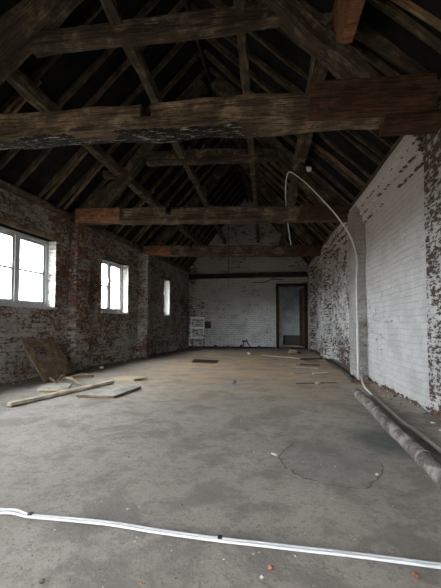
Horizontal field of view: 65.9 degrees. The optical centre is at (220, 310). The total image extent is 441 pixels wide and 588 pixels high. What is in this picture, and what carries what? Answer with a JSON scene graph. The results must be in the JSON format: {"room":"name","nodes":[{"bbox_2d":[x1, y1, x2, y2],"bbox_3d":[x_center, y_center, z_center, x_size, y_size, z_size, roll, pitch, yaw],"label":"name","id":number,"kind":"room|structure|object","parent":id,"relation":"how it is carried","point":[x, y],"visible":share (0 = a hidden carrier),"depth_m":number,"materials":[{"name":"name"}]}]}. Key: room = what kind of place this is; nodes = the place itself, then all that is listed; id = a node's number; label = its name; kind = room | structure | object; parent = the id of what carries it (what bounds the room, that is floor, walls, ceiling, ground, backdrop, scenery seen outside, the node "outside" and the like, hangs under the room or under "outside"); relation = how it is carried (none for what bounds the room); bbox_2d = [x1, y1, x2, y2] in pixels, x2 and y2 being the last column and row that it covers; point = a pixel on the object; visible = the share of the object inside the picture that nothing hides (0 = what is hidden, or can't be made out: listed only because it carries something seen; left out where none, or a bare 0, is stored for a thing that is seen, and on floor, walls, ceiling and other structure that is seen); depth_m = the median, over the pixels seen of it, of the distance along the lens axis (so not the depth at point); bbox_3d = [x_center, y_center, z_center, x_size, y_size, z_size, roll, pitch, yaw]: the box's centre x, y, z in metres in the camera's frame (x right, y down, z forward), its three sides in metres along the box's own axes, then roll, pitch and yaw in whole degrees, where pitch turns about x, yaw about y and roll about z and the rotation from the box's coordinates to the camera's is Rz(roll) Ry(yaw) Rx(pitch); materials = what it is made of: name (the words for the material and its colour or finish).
{"room":"empty barn interior","nodes":[
{"label":"empty barn interior","id":0,"kind":"room"},
{"bbox_2d":[0,189,188,383],"bbox_3d":[-3.371,-0.315,5.957,0.376,3.050,16.254,-1,-3,14],"label":"wall","id":1,"kind":"structure","parent":0,"point":[112,337],"depth_m":7.50,"materials":[{"name":"brick"}]},
{"bbox_2d":[0,217,60,308],"bbox_3d":[-3.441,-0.742,5.407,0.263,1.365,2.290,-1,-3,14],"label":"window","id":2,"kind":"structure","parent":1,"relation":"in","point":[16,237],"depth_m":5.75,"materials":[{"name":"white paint"}]},
{"bbox_2d":[68,224,90,370],"bbox_3d":[-2.917,-0.258,6.925,0.280,2.920,0.460,-1,-3,14],"label":"wall pier","id":3,"kind":"object","parent":1,"relation":"attached to","point":[80,238],"visible":0.87,"depth_m":6.79,"materials":[{"name":"brick"}]},
{"bbox_2d":[0,179,190,272],"bbox_3d":[-3.222,-1.894,5.905,0.217,0.114,16.010,-1,-3,14],"label":"trim","id":4,"kind":"structure","parent":1,"relation":"on","point":[5,186],"depth_m":6.43,"materials":[{"name":"brown wood"}]},
{"bbox_2d":[100,252,130,313],"bbox_3d":[-2.679,-0.608,8.425,0.263,1.390,1.417,-1,-3,14],"label":"window","id":5,"kind":"structure","parent":1,"relation":"in","point":[108,263],"depth_m":8.44,"materials":[{"name":"white paint"}]},
{"bbox_2d":[137,253,150,357],"bbox_3d":[-2.200,-0.143,9.552,0.408,2.920,0.180,0,-3,7],"label":"wall pier","id":6,"kind":"object","parent":1,"relation":"attached to","point":[144,270],"visible":0.74,"depth_m":9.48,"materials":[{"name":"brick"}]},
{"bbox_2d":[163,276,170,315],"bbox_3d":[-1.906,-0.455,11.484,0.263,1.310,0.702,-1,-3,14],"label":"window","id":7,"kind":"structure","parent":1,"relation":"in","point":[164,277],"depth_m":11.64,"materials":[{"name":"white paint"}]},
{"bbox_2d":[0,344,440,587],"bbox_3d":[-0.853,1.207,6.923,7.100,0.009,19.600,0,-3,7],"label":"floor","id":8,"kind":"structure","parent":0,"point":[282,492],"depth_m":1.99,"materials":[{"name":"concrete"}]},
{"bbox_2d":[20,338,74,382],"bbox_3d":[-2.926,0.802,5.762,0.561,0.680,0.958,0,-3,7],"label":"panel","id":9,"kind":"object","parent":8,"relation":"on","point":[54,365],"visible":0.98,"depth_m":5.72,"materials":[{"name":"brown wood"}]},
{"bbox_2d":[37,388,67,390],"bbox_3d":[-2.282,1.084,4.625,0.411,0.033,0.030,0,-3,0],"label":"batten","id":10,"kind":"object","parent":8,"relation":"on","point":[38,389],"visible":0.79,"depth_m":4.61,"materials":[{"name":"brown wood"}]},
{"bbox_2d":[39,383,71,388],"bbox_3d":[-2.324,1.084,4.836,0.481,0.020,0.381,0,-3,0],"label":"board","id":11,"kind":"object","parent":8,"relation":"on","point":[48,385],"visible":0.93,"depth_m":4.85,"materials":[{"name":"grey wood"}]},
{"bbox_2d":[7,380,113,406],"bbox_3d":[-2.013,1.075,4.524,0.080,0.043,1.660,-1,-3,23],"label":"plank","id":12,"kind":"object","parent":8,"relation":"on","point":[39,397],"visible":1,"depth_m":4.30,"materials":[{"name":"brown wood"}]},
{"bbox_2d":[62,377,80,384],"bbox_3d":[-2.339,1.081,5.300,0.047,0.086,0.761,2,-3,-43],"label":"splinter","id":13,"kind":"object","parent":8,"relation":"on","point":[63,378],"visible":0.97,"depth_m":5.24,"materials":[{"name":"brown wood"}]},
{"bbox_2d":[70,373,93,376],"bbox_3d":[-2.376,1.114,5.839,0.388,0.066,0.047,1,-3,-18],"label":"splinter","id":14,"kind":"object","parent":8,"relation":"on","point":[80,374],"visible":0.94,"depth_m":5.83,"materials":[{"name":"brown wood"}]},
{"bbox_2d":[76,385,140,397],"bbox_3d":[-1.417,1.080,4.515,0.485,0.028,0.808,-1,-3,24],"label":"board","id":15,"kind":"object","parent":8,"relation":"on","point":[115,391],"visible":1,"depth_m":4.45,"materials":[{"name":"grey wood"}]},
{"bbox_2d":[133,377,147,380],"bbox_3d":[-1.304,1.124,5.550,0.232,0.036,0.053,2,-3,-40],"label":"batten","id":16,"kind":"object","parent":8,"relation":"on","point":[142,378],"visible":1,"depth_m":5.52,"materials":[{"name":"brown wood"}]},
{"bbox_2d":[190,317,204,347],"bbox_3d":[-0.904,0.875,13.355,0.553,1.218,0.060,0,-3,7],"label":"metal rack","id":17,"kind":"object","parent":8,"relation":"on","point":[203,318],"visible":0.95,"depth_m":13.34,"materials":[{"name":"metal"}]},
{"bbox_2d":[192,359,217,363],"bbox_3d":[-0.375,1.254,8.358,0.625,0.020,0.909,0,-3,0],"label":"hatch cover","id":18,"kind":"object","parent":8,"relation":"on","point":[194,360],"visible":1,"depth_m":8.20,"materials":[{"name":"black metal"}]},
{"bbox_2d":[0,508,440,568],"bbox_3d":[-0.126,0.953,1.451,2.148,0.017,0.053,0,-3,11],"label":"cable","id":19,"kind":"object","parent":8,"relation":"on","point":[429,564],"visible":1,"depth_m":1.40,"materials":[{"name":"white plastic"}]},
{"bbox_2d":[0,349,440,587],"bbox_3d":[-0.220,1.201,6.973,5.826,0.027,11.952,0,-3,10],"label":"debris","id":20,"kind":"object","parent":8,"relation":"on","point":[179,349],"depth_m":3.13,"materials":[{"name":"grey concrete"}]},
{"bbox_2d":[261,355,299,358],"bbox_3d":[1.687,1.302,9.496,0.053,0.023,1.406,2,-3,-41],"label":"board","id":21,"kind":"object","parent":8,"relation":"on","point":[261,355],"visible":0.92,"depth_m":9.49,"materials":[{"name":"brown wood"}]},
{"bbox_2d":[284,335,299,344],"bbox_3d":[3.391,1.367,15.496,0.972,0.420,0.500,0,-3,7],"label":"storage chest","id":22,"kind":"object","parent":8,"relation":"on","point":[288,339],"visible":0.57,"depth_m":15.27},
{"bbox_2d":[289,349,296,353],"bbox_3d":[2.263,1.296,10.665,0.240,0.140,0.200,0,-3,7],"label":"wooden block","id":23,"kind":"object","parent":8,"relation":"on","point":[291,351],"visible":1,"depth_m":10.57,"materials":[{"name":"brown wood"}]},
{"bbox_2d":[292,366,317,368],"bbox_3d":[1.764,1.198,7.117,0.539,0.022,0.072,-1,-3,25],"label":"board","id":24,"kind":"object","parent":8,"relation":"on","point":[292,366],"visible":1,"depth_m":7.08,"materials":[{"name":"brown wood"}]},
{"bbox_2d":[299,358,322,359],"bbox_3d":[2.548,1.274,8.946,1.063,0.033,0.103,1,-3,-20],"label":"board","id":25,"kind":"object","parent":8,"relation":"on","point":[300,358],"visible":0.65,"depth_m":8.82,"materials":[{"name":"wood"}]},
{"bbox_2d":[313,350,354,382],"bbox_3d":[2.673,1.250,8.694,0.122,0.060,6.924,0,-3,10],"label":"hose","id":26,"kind":"object","parent":8,"relation":"on","point":[347,374],"visible":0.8,"depth_m":6.62,"materials":[{"name":"grey plastic"}]},
{"bbox_2d":[356,319,359,379],"bbox_3d":[2.255,0.644,5.582,0.038,1.000,0.040,0,-3,7],"label":"pipe sleeve","id":27,"kind":"object","parent":8,"relation":"on","point":[357,320],"visible":1,"depth_m":5.57,"materials":[{"name":"white plastic"}]},
{"bbox_2d":[352,388,440,489],"bbox_3d":[1.216,0.925,1.779,0.132,0.119,5.231,0,-3,11],"label":"pipe","id":28,"kind":"object","parent":8,"relation":"on","point":[421,456],"visible":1,"depth_m":2.40,"materials":[{"name":"grey metal"}]},
{"bbox_2d":[360,366,440,452],"bbox_3d":[1.861,0.955,3.854,0.123,0.223,3.762,-1,-3,13],"label":"pipe","id":29,"kind":"object","parent":8,"relation":"on","point":[393,414],"visible":0.98,"depth_m":3.05,"materials":[{"name":"beige plastic"}]},
{"bbox_2d":[0,0,440,268],"bbox_3d":[-0.928,-3.234,5.537,7.400,3.374,16.250,0,-3,7],"label":"ceiling","id":30,"kind":"structure","parent":0,"point":[68,67],"depth_m":5.43,"materials":[{"name":"wood"}]},
{"bbox_2d":[9,80,41,113],"bbox_3d":[-2.964,-2.568,4.670,1.157,1.066,0.034,-1,-3,13],"label":"rafter","id":31,"kind":"object","parent":30,"relation":"hanging from","point":[22,101],"visible":0.39,"depth_m":4.61,"materials":[{"name":"brown wood"}]},
{"bbox_2d":[0,0,102,113],"bbox_3d":[-2.157,-3.409,4.480,2.974,2.842,0.062,0,-3,8],"label":"rafter","id":32,"kind":"object","parent":30,"relation":"hanging from","point":[40,71],"visible":0.56,"depth_m":4.48,"materials":[{"name":"brown wood"}]},
{"bbox_2d":[44,152,86,200],"bbox_3d":[-2.760,-2.388,6.044,0.877,0.824,0.034,-1,-3,14],"label":"rafter","id":33,"kind":"object","parent":30,"relation":"hanging from","point":[78,161],"visible":0.87,"depth_m":6.03,"materials":[{"name":"brown wood"}]},
{"bbox_2d":[0,0,159,169],"bbox_3d":[-2.047,-3.385,4.981,2.945,2.840,0.063,0,-3,7],"label":"rafter","id":34,"kind":"object","parent":30,"relation":"hanging from","point":[151,4],"visible":0.59,"depth_m":4.95,"materials":[{"name":"brown wood"}]},
{"bbox_2d":[64,164,103,209],"bbox_3d":[-2.583,-2.428,6.522,0.994,0.944,0.030,-1,-3,15],"label":"rafter","id":35,"kind":"object","parent":30,"relation":"hanging from","point":[91,177],"visible":0.8,"depth_m":6.52,"materials":[{"name":"brown wood"}]},
{"bbox_2d":[14,0,183,186],"bbox_3d":[-1.960,-3.369,5.371,2.912,2.843,0.064,0,-3,8],"label":"rafter","id":36,"kind":"object","parent":30,"relation":"hanging from","point":[179,5],"visible":0.56,"depth_m":5.35,"materials":[{"name":"brown wood"}]},
{"bbox_2d":[36,42,185,198],"bbox_3d":[-1.854,-3.347,5.859,2.888,2.840,0.061,0,-3,8],"label":"rafter","id":37,"kind":"object","parent":30,"relation":"hanging from","point":[176,48],"visible":0.6,"depth_m":5.82,"materials":[{"name":"brown wood"}]},
{"bbox_2d":[104,192,135,228],"bbox_3d":[-2.319,-2.311,7.855,0.849,0.823,0.033,-1,-3,14],"label":"rafter","id":38,"kind":"object","parent":30,"relation":"hanging from","point":[134,193],"visible":0.46,"depth_m":7.81,"materials":[{"name":"brown wood"}]},
{"bbox_2d":[56,51,199,207],"bbox_3d":[-1.748,-3.324,6.329,2.862,2.840,0.062,0,-3,8],"label":"rafter","id":39,"kind":"object","parent":30,"relation":"hanging from","point":[196,56],"visible":0.57,"depth_m":6.32,"materials":[{"name":"brown wood"}]},
{"bbox_2d":[116,191,153,233],"bbox_3d":[-2.103,-2.395,8.333,1.039,1.032,0.035,-1,-3,14],"label":"rafter","id":40,"kind":"object","parent":30,"relation":"hanging from","point":[142,204],"visible":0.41,"depth_m":8.38,"materials":[{"name":"brown wood"}]},
{"bbox_2d":[99,145,173,227],"bbox_3d":[-1.451,-3.270,7.671,2.778,2.837,0.061,0,-3,8],"label":"rafter","id":41,"kind":"object","parent":30,"relation":"hanging from","point":[151,170],"visible":0.27,"depth_m":7.69,"materials":[{"name":"brown wood"}]},
{"bbox_2d":[81,70,205,204],"bbox_3d":[-1.642,-3.308,6.793,2.834,2.843,0.061,0,-3,8],"label":"rafter","id":42,"kind":"object","parent":30,"relation":"hanging from","point":[202,74],"visible":0.47,"depth_m":6.80,"materials":[{"name":"brown wood"}]},
{"bbox_2d":[135,204,168,242],"bbox_3d":[-1.873,-2.365,9.250,1.037,1.049,0.034,-1,-3,14],"label":"rafter","id":43,"kind":"object","parent":30,"relation":"hanging from","point":[148,227],"visible":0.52,"depth_m":9.28,"materials":[{"name":"brown wood"}]},
{"bbox_2d":[112,138,200,232],"bbox_3d":[-1.341,-3.245,8.156,2.755,2.835,0.058,0,-3,8],"label":"rafter","id":44,"kind":"object","parent":30,"relation":"hanging from","point":[196,140],"visible":0.4,"depth_m":8.15,"materials":[{"name":"brown wood"}]},
{"bbox_2d":[122,137,214,237],"bbox_3d":[-1.238,-3.229,8.612,2.729,2.836,0.060,0,-3,8],"label":"rafter","id":45,"kind":"object","parent":30,"relation":"hanging from","point":[182,170],"visible":0.42,"depth_m":8.60,"materials":[{"name":"brown wood"}]},
{"bbox_2d":[149,193,195,245],"bbox_3d":[-0.934,-3.166,10.011,2.646,2.842,0.066,0,-3,7],"label":"rafter","id":46,"kind":"object","parent":30,"relation":"hanging from","point":[166,226],"visible":0.19,"depth_m":10.05,"materials":[{"name":"brown wood"}]},
{"bbox_2d":[131,138,222,241],"bbox_3d":[-1.138,-3.208,9.068,2.698,2.838,0.062,0,-3,8],"label":"rafter","id":47,"kind":"object","parent":30,"relation":"hanging from","point":[220,142],"visible":0.55,"depth_m":9.05,"materials":[{"name":"brown wood"}]},
{"bbox_2d":[140,146,228,245],"bbox_3d":[-1.028,-3.185,9.577,2.671,2.836,0.060,0,-3,8],"label":"rafter","id":48,"kind":"object","parent":30,"relation":"hanging from","point":[212,166],"visible":0.59,"depth_m":9.55,"materials":[{"name":"brown wood"}]},
{"bbox_2d":[158,85,210,147],"bbox_3d":[-1.546,-3.286,7.230,2.804,2.843,0.066,0,-3,8],"label":"rafter","id":49,"kind":"object","parent":30,"relation":"hanging from","point":[208,89],"visible":0.05,"depth_m":7.09,"materials":[{"name":"brown wood"}]},
{"bbox_2d":[166,174,237,258],"bbox_3d":[-0.632,-3.107,11.375,2.562,2.838,0.062,0,-3,7],"label":"rafter","id":50,"kind":"object","parent":30,"relation":"hanging from","point":[236,176],"visible":0.54,"depth_m":11.32,"materials":[{"name":"brown wood"}]},
{"bbox_2d":[170,168,236,244],"bbox_3d":[-0.719,-3.126,10.970,2.590,2.837,0.066,0,-3,8],"label":"rafter","id":51,"kind":"object","parent":30,"relation":"hanging from","point":[234,171],"visible":0.44,"depth_m":10.90,"materials":[{"name":"brown wood"}]},
{"bbox_2d":[171,181,239,260],"bbox_3d":[-0.524,-3.085,11.854,2.535,2.835,0.061,0,-3,7],"label":"rafter","id":52,"kind":"object","parent":30,"relation":"hanging from","point":[238,183],"visible":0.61,"depth_m":11.80,"materials":[{"name":"brown wood"}]},
{"bbox_2d":[177,187,241,263],"bbox_3d":[-0.411,-3.062,12.370,2.506,2.832,0.056,0,-3,6],"label":"rafter","id":53,"kind":"object","parent":30,"relation":"hanging from","point":[240,189],"visible":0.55,"depth_m":12.35,"materials":[{"name":"brown wood"}]},
{"bbox_2d":[181,192,243,265],"bbox_3d":[-0.312,-3.045,12.806,2.478,2.832,0.059,0,-3,7],"label":"rafter","id":54,"kind":"object","parent":30,"relation":"hanging from","point":[242,193],"visible":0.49,"depth_m":12.78,"materials":[{"name":"brown wood"}]},
{"bbox_2d":[186,196,244,267],"bbox_3d":[-0.217,-3.027,13.238,2.455,2.837,0.058,0,-3,7],"label":"rafter","id":55,"kind":"object","parent":30,"relation":"hanging from","point":[243,198],"visible":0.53,"depth_m":13.22,"materials":[{"name":"brown wood"}]},
{"bbox_2d":[197,164,234,206],"bbox_3d":[-0.820,-3.146,10.523,2.612,2.837,0.058,0,-3,7],"label":"rafter","id":56,"kind":"object","parent":30,"relation":"hanging from","point":[232,165],"visible":0.2,"depth_m":10.45,"materials":[{"name":"brown wood"}]},
{"bbox_2d":[241,174,302,240],"bbox_3d":[1.920,-3.119,11.087,2.560,2.833,0.060,0,-3,8],"label":"rafter","id":57,"kind":"object","parent":30,"relation":"hanging from","point":[242,176],"visible":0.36,"depth_m":11.19,"materials":[{"name":"brown wood"}]},
{"bbox_2d":[239,167,313,244],"bbox_3d":[1.840,-3.143,10.608,2.585,2.837,0.060,0,-3,7],"label":"rafter","id":58,"kind":"object","parent":30,"relation":"hanging from","point":[240,169],"visible":0.31,"depth_m":10.75,"materials":[{"name":"brown wood"}]},
{"bbox_2d":[245,0,309,54],"bbox_3d":[0.795,-3.421,4.125,2.971,2.843,0.060,0,-3,8],"label":"rafter","id":59,"kind":"object","parent":30,"relation":"hanging from","point":[248,2],"visible":0.06,"depth_m":4.12,"materials":[{"name":"brown wood"}]},
{"bbox_2d":[242,180,313,256],"bbox_3d":[1.989,-3.099,11.535,2.536,2.837,0.064,0,-3,8],"label":"rafter","id":60,"kind":"object","parent":30,"relation":"hanging from","point":[243,181],"visible":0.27,"depth_m":11.65,"materials":[{"name":"brown wood"}]},
{"bbox_2d":[247,195,308,263],"bbox_3d":[2.205,-3.043,12.882,2.454,2.832,0.064,0,-3,7],"label":"rafter","id":61,"kind":"object","parent":30,"relation":"hanging from","point":[248,197],"visible":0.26,"depth_m":12.87,"materials":[{"name":"brown wood"}]},
{"bbox_2d":[244,185,311,258],"bbox_3d":[2.061,-3.081,11.978,2.510,2.834,0.060,0,-3,7],"label":"rafter","id":62,"kind":"object","parent":30,"relation":"hanging from","point":[245,187],"visible":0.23,"depth_m":12.10,"materials":[{"name":"brown wood"}]},
{"bbox_2d":[232,144,326,238],"bbox_3d":[1.616,-3.201,9.226,2.672,2.840,0.062,0,-3,8],"label":"rafter","id":63,"kind":"object","parent":30,"relation":"hanging from","point":[257,170],"visible":0.49,"depth_m":9.24,"materials":[{"name":"brown wood"}]},
{"bbox_2d":[230,138,329,233],"bbox_3d":[1.542,-3.225,8.758,2.697,2.840,0.064,0,-3,7],"label":"rafter","id":64,"kind":"object","parent":30,"relation":"hanging from","point":[234,140],"visible":0.34,"depth_m":8.80,"materials":[{"name":"brown wood"}]},
{"bbox_2d":[209,67,354,199],"bbox_3d":[1.165,-3.323,6.405,2.837,2.838,0.061,0,-3,7],"label":"rafter","id":65,"kind":"object","parent":30,"relation":"hanging from","point":[212,71],"visible":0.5,"depth_m":6.35,"materials":[{"name":"brown wood"}]},
{"bbox_2d":[204,49,362,189],"bbox_3d":[1.088,-3.344,5.950,2.862,2.844,0.062,0,-3,8],"label":"rafter","id":66,"kind":"object","parent":30,"relation":"hanging from","point":[218,64],"visible":0.44,"depth_m":6.03,"materials":[{"name":"brown wood"}]},
{"bbox_2d":[235,138,333,229],"bbox_3d":[1.473,-3.241,8.320,2.728,2.844,0.058,0,-3,8],"label":"rafter","id":67,"kind":"object","parent":30,"relation":"hanging from","point":[240,140],"visible":0.3,"depth_m":8.32,"materials":[{"name":"brown wood"}]},
{"bbox_2d":[190,3,380,164],"bbox_3d":[0.944,-3.383,5.047,2.914,2.837,0.057,0,-3,8],"label":"rafter","id":68,"kind":"object","parent":30,"relation":"hanging from","point":[231,39],"visible":0.27,"depth_m":5.03,"materials":[{"name":"brown wood"}]},
{"bbox_2d":[271,162,304,191],"bbox_3d":[1.847,-2.747,7.673,1.667,1.679,0.036,-1,-3,12],"label":"rafter","id":69,"kind":"object","parent":30,"relation":"hanging from","point":[278,167],"visible":0.26,"depth_m":7.77,"materials":[{"name":"brown wood"}]},
{"bbox_2d":[206,38,370,177],"bbox_3d":[1.015,-3.364,5.484,2.892,2.840,0.060,0,-3,7],"label":"rafter","id":70,"kind":"object","parent":30,"relation":"hanging from","point":[212,41],"visible":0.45,"depth_m":5.52,"materials":[{"name":"brown wood"}]},
{"bbox_2d":[244,138,336,223],"bbox_3d":[1.399,-3.261,7.868,2.748,2.839,0.062,0,-3,8],"label":"rafter","id":71,"kind":"object","parent":30,"relation":"hanging from","point":[255,145],"visible":0.18,"depth_m":7.82,"materials":[{"name":"brown wood"}]},
{"bbox_2d":[266,172,330,232],"bbox_3d":[1.978,-2.714,8.570,1.637,1.686,0.034,0,-3,11],"label":"rafter","id":72,"kind":"object","parent":30,"relation":"hanging from","point":[267,173],"visible":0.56,"depth_m":8.64,"materials":[{"name":"brown wood"}]},
{"bbox_2d":[263,163,334,226],"bbox_3d":[1.835,-2.811,8.138,1.811,1.849,0.035,-1,-3,12],"label":"rafter","id":73,"kind":"object","parent":30,"relation":"hanging from","point":[265,164],"visible":0.43,"depth_m":8.20,"materials":[{"name":"brown wood"}]},
{"bbox_2d":[208,0,393,147],"bbox_3d":[0.870,-3.405,4.574,2.946,2.842,0.059,0,-3,8],"label":"rafter","id":74,"kind":"object","parent":30,"relation":"hanging from","point":[217,3],"visible":0.37,"depth_m":4.57,"materials":[{"name":"brown wood"}]},
{"bbox_2d":[280,198,324,240],"bbox_3d":[2.194,-2.588,9.453,1.446,1.513,0.033,-1,-3,12],"label":"rafter","id":75,"kind":"object","parent":30,"relation":"hanging from","point":[306,224],"visible":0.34,"depth_m":9.35,"materials":[{"name":"brown wood"}]},
{"bbox_2d":[302,223,323,242],"bbox_3d":[1.689,-3.180,9.668,2.647,2.838,0.057,0,-3,7],"label":"rafter","id":76,"kind":"object","parent":30,"relation":"hanging from","point":[307,227],"visible":0.13,"depth_m":9.50,"materials":[{"name":"brown wood"}]},
{"bbox_2d":[283,145,350,204],"bbox_3d":[1.600,-2.889,6.692,1.891,1.880,0.035,0,-3,11],"label":"rafter","id":77,"kind":"object","parent":30,"relation":"hanging from","point":[312,172],"visible":0.3,"depth_m":6.58,"materials":[{"name":"brown wood"}]},
{"bbox_2d":[250,54,385,158],"bbox_3d":[1.363,-2.927,4.843,1.885,1.794,0.033,-1,-3,12],"label":"rafter","id":78,"kind":"object","parent":30,"relation":"hanging from","point":[253,57],"visible":0.59,"depth_m":4.92,"materials":[{"name":"brown wood"}]},
{"bbox_2d":[304,168,331,191],"bbox_3d":[1.237,-3.303,6.870,2.810,2.835,0.063,0,-3,7],"label":"rafter","id":79,"kind":"object","parent":30,"relation":"hanging from","point":[309,173],"visible":0.06,"depth_m":6.74,"materials":[{"name":"brown wood"}]},
{"bbox_2d":[311,140,364,185],"bbox_3d":[1.693,-2.696,5.722,1.464,1.411,0.033,-1,-3,12],"label":"rafter","id":80,"kind":"object","parent":30,"relation":"hanging from","point":[313,143],"visible":0.56,"depth_m":5.65,"materials":[{"name":"brown wood"}]},
{"bbox_2d":[297,0,399,75],"bbox_3d":[0.723,-3.443,3.675,2.996,2.845,0.063,0,-3,7],"label":"rafter","id":81,"kind":"object","parent":30,"relation":"hanging from","point":[360,49],"visible":0.32,"depth_m":3.52,"materials":[{"name":"brown wood"}]},
{"bbox_2d":[332,0,364,43],"bbox_3d":[1.077,-2.726,2.663,0.095,0.640,2.120,0,-3,7],"label":"stub","id":82,"kind":"object","parent":30,"relation":"hanging from","point":[347,13],"visible":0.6,"depth_m":2.93,"materials":[{"name":"brown wood"}]},
{"bbox_2d":[367,0,440,53],"bbox_3d":[0.637,-3.465,3.143,3.030,2.841,0.064,0,-3,7],"label":"rafter","id":83,"kind":"object","parent":30,"relation":"hanging from","point":[385,6],"visible":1,"depth_m":2.96,"materials":[{"name":"brown wood"}]},
{"bbox_2d":[391,0,440,31],"bbox_3d":[1.199,-2.892,2.932,1.706,1.564,0.034,0,-3,11],"label":"rafter","id":84,"kind":"object","parent":30,"relation":"hanging from","point":[408,5],"visible":1,"depth_m":2.81,"materials":[{"name":"brown wood"}]},
{"bbox_2d":[189,199,308,348],"bbox_3d":[1.082,-1.488,13.493,5.297,6.050,0.315,0,-3,7],"label":"wall","id":85,"kind":"structure","parent":0,"point":[237,309],"depth_m":13.37,"materials":[{"name":"brick"}]},
{"bbox_2d":[205,321,210,328],"bbox_3d":[-0.499,0.585,13.433,0.241,0.277,0.055,0,-3,7],"label":"junction box","id":86,"kind":"object","parent":85,"relation":"attached to","point":[207,323],"visible":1,"depth_m":13.40,"materials":[{"name":"metal"}]},
{"bbox_2d":[182,0,247,202],"bbox_3d":[-0.093,-4.612,7.431,0.066,0.216,12.321,0,-3,11],"label":"board","id":87,"kind":"object","parent":85,"relation":"attached to","point":[186,3],"visible":0.53,"depth_m":6.51,"materials":[{"name":"brown wood"}]},
{"bbox_2d":[188,346,275,348],"bbox_3d":[0.426,1.450,13.277,3.419,0.060,0.040,0,-3,7],"label":"baseboard","id":88,"kind":"structure","parent":85,"relation":"attached to","point":[188,346],"depth_m":13.32,"materials":[{"name":"brown wood"}]},
{"bbox_2d":[189,272,307,278],"bbox_3d":[1.048,-1.349,13.228,4.637,0.199,0.200,0,-3,7],"label":"tie beam","id":89,"kind":"structure","parent":85,"relation":"attached to","point":[260,274],"depth_m":13.15,"materials":[{"name":"brown wood"}]},
{"bbox_2d":[276,283,307,348],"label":"door frame","id":90,"kind":"structure","parent":85,"relation":"in","point":[303,292],"depth_m":13.12,"materials":[{"name":"brown wood"}]},
{"bbox_2d":[282,287,302,343],"bbox_3d":[3.205,0.124,16.023,4.200,3.050,0.214,0,-3,7],"label":"wall","id":91,"kind":"structure","parent":0,"point":[290,321],"depth_m":15.92,"materials":[{"name":"paint"}]},
{"bbox_2d":[305,100,440,419],"bbox_3d":[2.479,-0.349,5.192,0.505,3.050,16.100,0,-3,7],"label":"wall","id":92,"kind":"structure","parent":0,"point":[400,208],"depth_m":4.17,"materials":[{"name":"brick"}]},
{"bbox_2d":[70,78,349,224],"bbox_3d":[-0.280,-3.105,6.609,5.593,2.907,0.329,0,-3,5],"label":"roof truss","id":93,"kind":"object","parent":92,"relation":"on","point":[97,210],"visible":0.78,"depth_m":6.53,"materials":[{"name":"brown wood"}]},
{"bbox_2d":[233,0,259,242],"bbox_3d":[0.755,-2.943,7.752,0.142,0.150,11.300,0,-3,7],"label":"collar purlin","id":94,"kind":"object","parent":93,"relation":"on","point":[238,4],"visible":0.66,"depth_m":4.46,"materials":[{"name":"brown wood"}]},
{"bbox_2d":[0,0,440,149],"bbox_3d":[-0.743,-3.176,3.625,5.831,3.005,0.321,0,-3,7],"label":"roof truss","id":95,"kind":"object","parent":92,"relation":"on","point":[360,98],"visible":0.98,"depth_m":3.45,"materials":[{"name":"brown wood"}]},
{"bbox_2d":[7,69,203,244],"bbox_3d":[-1.727,-2.679,8.066,0.188,0.215,11.328,-1,-3,11],"label":"purlin","id":96,"kind":"object","parent":95,"relation":"attached to","point":[21,83],"visible":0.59,"depth_m":5.66,"materials":[{"name":"brown wood"}]},
{"bbox_2d":[100,0,226,243],"bbox_3d":[-0.550,-2.937,7.923,0.158,0.171,11.300,0,-3,7],"label":"collar purlin","id":97,"kind":"object","parent":95,"relation":"on","point":[134,54],"visible":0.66,"depth_m":4.50,"materials":[{"name":"brown wood"}]},
{"bbox_2d":[279,11,333,244],"bbox_3d":[1.715,-2.643,8.295,0.232,0.244,9.950,0,-3,7],"label":"purlin","id":98,"kind":"object","parent":95,"relation":"attached to","point":[318,72],"visible":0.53,"depth_m":5.45,"materials":[{"name":"brown wood"}]},
{"bbox_2d":[300,162,311,171],"bbox_3d":[1.440,-2.416,5.721,0.187,0.183,0.090,0,-3,7],"label":"bulb","id":99,"kind":"object","parent":98,"relation":"hanging from","point":[308,168],"visible":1,"depth_m":5.70,"materials":[{"name":"white glass"}]},
{"bbox_2d":[143,163,322,257],"bbox_3d":[0.308,-2.957,9.598,5.004,2.974,0.338,0,-3,6],"label":"roof truss","id":100,"kind":"object","parent":92,"relation":"on","point":[160,249],"visible":0.66,"depth_m":9.48,"materials":[{"name":"brown wood"}]},
{"bbox_2d":[228,224,228,280],"bbox_3d":[0.218,-1.586,9.327,0.026,1.577,0.014,0,-3,7],"label":"hanging wire","id":101,"kind":"object","parent":100,"relation":"hanging from","point":[228,224],"visible":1,"depth_m":9.32,"materials":[{"name":"black rubber"}]},
{"bbox_2d":[308,266,314,351],"bbox_3d":[3.217,-0.043,11.847,0.271,2.920,0.510,0,-3,7],"label":"wall pier","id":102,"kind":"object","parent":92,"relation":"attached to","point":[311,285],"visible":0.72,"depth_m":11.62,"materials":[{"name":"brick"}]},
{"bbox_2d":[319,246,332,360],"bbox_3d":[2.841,-0.165,9.056,0.297,2.920,0.808,0,-3,7],"label":"wall pier","id":103,"kind":"object","parent":92,"relation":"attached to","point":[324,259],"visible":0.75,"depth_m":8.70,"materials":[{"name":"brick"}]},
{"bbox_2d":[348,205,367,379],"bbox_3d":[2.432,-0.302,5.915,0.288,2.920,0.504,0,-3,7],"label":"wall pier","id":104,"kind":"object","parent":92,"relation":"attached to","point":[356,226],"visible":0.66,"depth_m":5.72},
{"bbox_2d":[285,171,357,318],"bbox_3d":[1.667,-0.729,6.163,0.482,3.775,1.526,2,-3,-34],"label":"pipe","id":105,"kind":"object","parent":104,"relation":"attached to","point":[289,171],"visible":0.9,"depth_m":5.81,"materials":[{"name":"white plastic"}]},
{"bbox_2d":[306,78,440,268],"bbox_3d":[2.340,-1.926,5.178,0.216,0.114,15.900,0,-3,7],"label":"trim","id":106,"kind":"structure","parent":92,"relation":"on","point":[400,138],"depth_m":4.72,"materials":[{"name":"brown wood"}]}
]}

